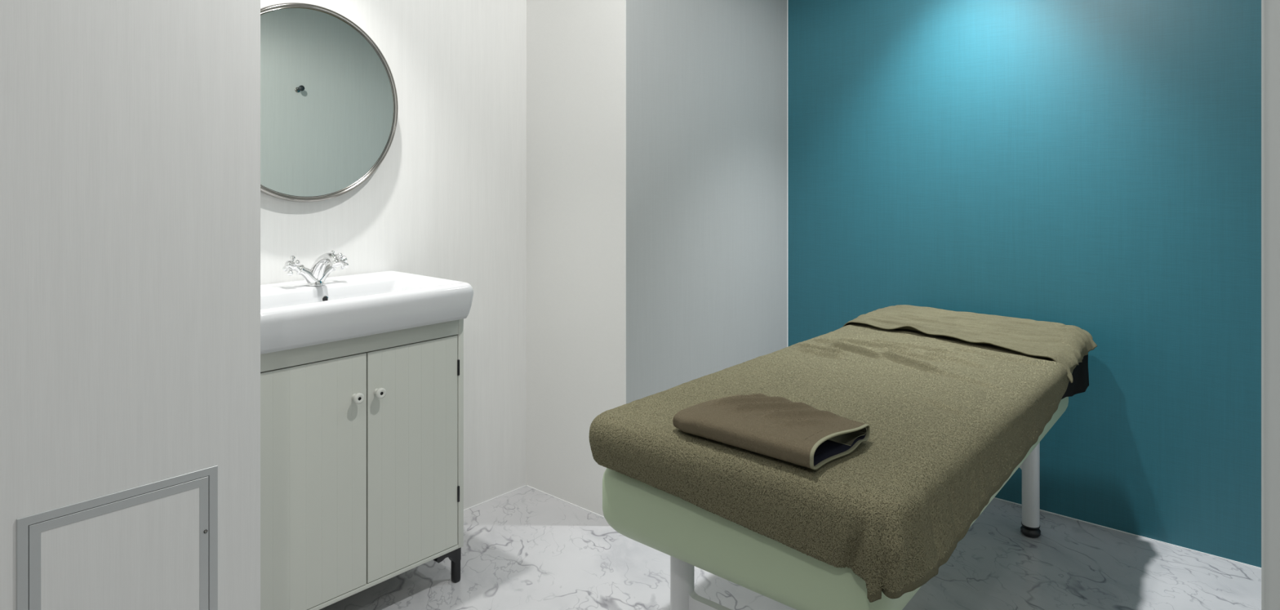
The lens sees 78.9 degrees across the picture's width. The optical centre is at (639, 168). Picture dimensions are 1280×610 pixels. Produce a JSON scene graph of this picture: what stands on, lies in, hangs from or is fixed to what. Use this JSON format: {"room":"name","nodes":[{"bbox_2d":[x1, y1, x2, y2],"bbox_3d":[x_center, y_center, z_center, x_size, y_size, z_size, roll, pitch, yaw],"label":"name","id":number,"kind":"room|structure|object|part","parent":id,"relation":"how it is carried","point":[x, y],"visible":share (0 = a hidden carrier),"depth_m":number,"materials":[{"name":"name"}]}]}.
{"room":"massage treatment room","nodes":[
{"label":"massage treatment room","id":0,"kind":"room"},
{"bbox_2d":[0,0,260,609],"bbox_3d":[-2.182,0.043,0.644,0.832,2.420,3.294,0,0,41],"label":"wall","id":1,"kind":"structure","parent":0,"point":[130,130],"depth_m":1.43,"materials":[{"name":"white paint"}]},
{"bbox_2d":[16,465,217,609],"bbox_3d":[-0.943,0.749,1.425,0.004,0.319,0.316,0,0,41],"label":"access hatch","id":2,"kind":"object","parent":1,"relation":"attached to","point":[153,545],"visible":1,"depth_m":1.43,"materials":[{"name":"grey metal"}]},
{"bbox_3d":[-0.943,0.749,1.426,0.002,0.254,0.251,0,0,41],"label":"panel","id":3,"kind":"part","parent":2,"relation":"part of","materials":[{"name":"white paper"}]},
{"bbox_2d":[260,0,526,509],"bbox_3d":[-0.930,0.043,2.615,0.120,2.420,1.324,0,0,41],"label":"wall","id":4,"kind":"structure","parent":0,"point":[446,199],"depth_m":2.84,"materials":[{"name":"white paint"}]},
{"bbox_2d":[260,2,398,202],"bbox_3d":[-1.018,-0.200,2.381,0.039,0.606,0.606,0,0,41],"label":"round mirror","id":5,"kind":"object","parent":4,"relation":"attached to","point":[329,105],"visible":0.66,"depth_m":2.40,"materials":[{"name":"silver metal"}]},
{"bbox_2d":[526,0,626,516],"bbox_3d":[-0.255,0.043,2.984,0.650,2.420,0.120,0,0,41],"label":"wall","id":6,"kind":"structure","parent":0,"point":[576,49],"depth_m":2.90,"materials":[{"name":"paint"}]},
{"bbox_2d":[626,0,786,403],"bbox_3d":[0.267,0.043,3.178,0.120,2.420,1.096,0,0,41],"label":"wall","id":7,"kind":"structure","parent":0,"point":[706,80],"depth_m":3.07,"materials":[{"name":"grey paint"}]},
{"bbox_2d":[320,485,1261,609],"bbox_3d":[-0.230,1.293,0.543,3.902,0.080,5.955,0,0,41],"label":"floor","id":8,"kind":"structure","parent":0,"point":[526,548],"depth_m":2.39,"materials":[{"name":"white stone"}]},
{"bbox_2d":[260,319,463,609],"bbox_3d":[-0.881,0.852,2.245,0.417,0.802,0.636,0,0,41],"label":"vanity cabinet","id":9,"kind":"object","parent":8,"relation":"on","point":[362,438],"visible":0.77,"depth_m":2.11,"materials":[{"name":"white paint"}]},
{"bbox_3d":[-0.851,0.819,2.020,0.018,0.630,0.294,0,0,41],"label":"door","id":10,"kind":"part","parent":9,"relation":"part of","materials":[{"name":"white paint"}]},
{"bbox_3d":[-0.759,0.616,2.090,0.029,0.030,0.030,0,0,41],"label":"knob","id":11,"kind":"part","parent":9,"relation":"part of","materials":[{"name":"white ceramic"}]},
{"bbox_2d":[260,271,473,354],"bbox_3d":[-0.875,0.397,2.240,0.452,0.108,0.653,0,0,41],"label":"washbasin","id":12,"kind":"object","parent":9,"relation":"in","point":[294,314],"visible":0.72,"depth_m":2.16,"materials":[{"name":"white ceramic"}]},
{"bbox_2d":[282,250,348,285],"bbox_3d":[-0.933,0.294,2.302,0.164,0.110,0.192,0,0,41],"label":"tap","id":13,"kind":"object","parent":12,"relation":"on","point":[320,270],"visible":1,"depth_m":2.30,"materials":[{"name":"silver metal"}]},
{"bbox_3d":[-1.015,0.291,2.283,0.032,0.044,0.055,0,0,41],"label":"handle","id":14,"kind":"part","parent":13,"relation":"part of","materials":[{"name":"silver metal"}]},
{"bbox_3d":[-0.989,0.319,2.320,0.043,0.062,0.066,0,0,41],"label":"arm","id":15,"kind":"part","parent":13,"relation":"part of","materials":[{"name":"silver metal"}]},
{"bbox_3d":[-0.934,0.296,2.302,0.153,0.099,0.047,0,0,41],"label":"spout","id":16,"kind":"part","parent":13,"relation":"part of","materials":[{"name":"silver metal"}]},
{"bbox_3d":[-0.959,0.319,2.354,0.043,0.062,0.066,0,0,41],"label":"arm","id":17,"kind":"part","parent":13,"relation":"part of","materials":[{"name":"silver metal"}]},
{"bbox_3d":[-0.926,0.291,2.385,0.032,0.044,0.055,0,0,41],"label":"handle","id":18,"kind":"part","parent":13,"relation":"part of","materials":[{"name":"silver metal"}]},
{"bbox_3d":[-0.717,0.616,2.138,0.029,0.030,0.030,0,0,41],"label":"knob","id":19,"kind":"part","parent":9,"relation":"part of","materials":[{"name":"white ceramic"}]},
{"bbox_3d":[-0.654,0.819,2.245,0.018,0.630,0.294,0,0,41],"label":"door","id":20,"kind":"part","parent":9,"relation":"part of","materials":[{"name":"white paint"}]},
{"bbox_2d":[602,396,1068,609],"bbox_3d":[0.707,0.911,2.207,0.739,0.684,1.711,0,0,40],"label":"bed","id":21,"kind":"object","parent":8,"relation":"on","point":[692,535],"visible":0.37,"depth_m":1.59,"materials":[{"name":"green leather"}]},
{"bbox_3d":[0.097,1.021,1.784,0.055,0.396,0.055,0,0,40],"label":"leg","id":22,"kind":"part","parent":21,"relation":"part of","materials":[{"name":"white"}]},
{"bbox_2d":[588,322,1093,602],"bbox_3d":[0.710,0.633,2.196,0.767,0.192,1.809,0,0,40],"label":"cover","id":23,"kind":"object","parent":21,"relation":"on","point":[950,420],"visible":0.77,"depth_m":1.64,"materials":[{"name":"beige fabric"}]},
{"bbox_2d":[672,393,870,469],"bbox_3d":[0.276,0.520,1.618,0.351,0.063,0.271,0,0,42],"label":"folded towel","id":24,"kind":"object","parent":23,"relation":"on","point":[799,433],"visible":1,"depth_m":1.54,"materials":[{"name":"brown fabric"}]},
{"bbox_2d":[843,304,1097,382],"bbox_3d":[1.113,0.580,2.668,0.766,0.107,0.561,0,0,40],"label":"towel","id":25,"kind":"object","parent":23,"relation":"on","point":[1050,340],"visible":0.98,"depth_m":2.60,"materials":[{"name":"fabric"}]},
{"bbox_3d":[1.337,1.021,2.662,0.055,0.396,0.055,0,0,40],"label":"leg","id":26,"kind":"part","parent":21,"relation":"part of","materials":[{"name":"white metal"}]},
{"bbox_2d":[1061,354,1088,399],"bbox_3d":[1.004,0.643,2.063,0.116,0.175,1.608,0,0,39],"label":"cushion","id":27,"kind":"object","parent":21,"relation":"on","point":[1080,384],"visible":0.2,"depth_m":2.46,"materials":[{"name":"black fabric"}]},
{"bbox_2d":[787,0,1261,567],"bbox_3d":[1.560,0.043,2.854,2.492,2.420,0.120,0,0,41],"label":"wall","id":28,"kind":"structure","parent":0,"point":[1094,166],"depth_m":2.77,"materials":[{"name":"teal paint"}]},
{"bbox_2d":[786,0,787,346],"bbox_3d":[0.673,0.043,3.549,0.003,2.420,0.003,0,0,41],"label":"trim","id":29,"kind":"structure","parent":28,"relation":"attached to","point":[787,0],"depth_m":3.55,"materials":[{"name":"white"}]},
{"bbox_2d":[463,484,1261,568],"bbox_3d":[0.526,1.252,2.811,3.688,0.003,1.480,0,0,0],"label":"trim","id":30,"kind":"structure","parent":28,"relation":"attached to","point":[526,485],"depth_m":2.80,"materials":[{"name":"white"}]},
{"bbox_2d":[1261,0,1279,609],"bbox_3d":[0.862,0.043,-0.077,1.440,2.420,0.120,0,0,41],"label":"wall partition","id":31,"kind":"structure","parent":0,"point":[1270,9],"depth_m":0.35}
]}

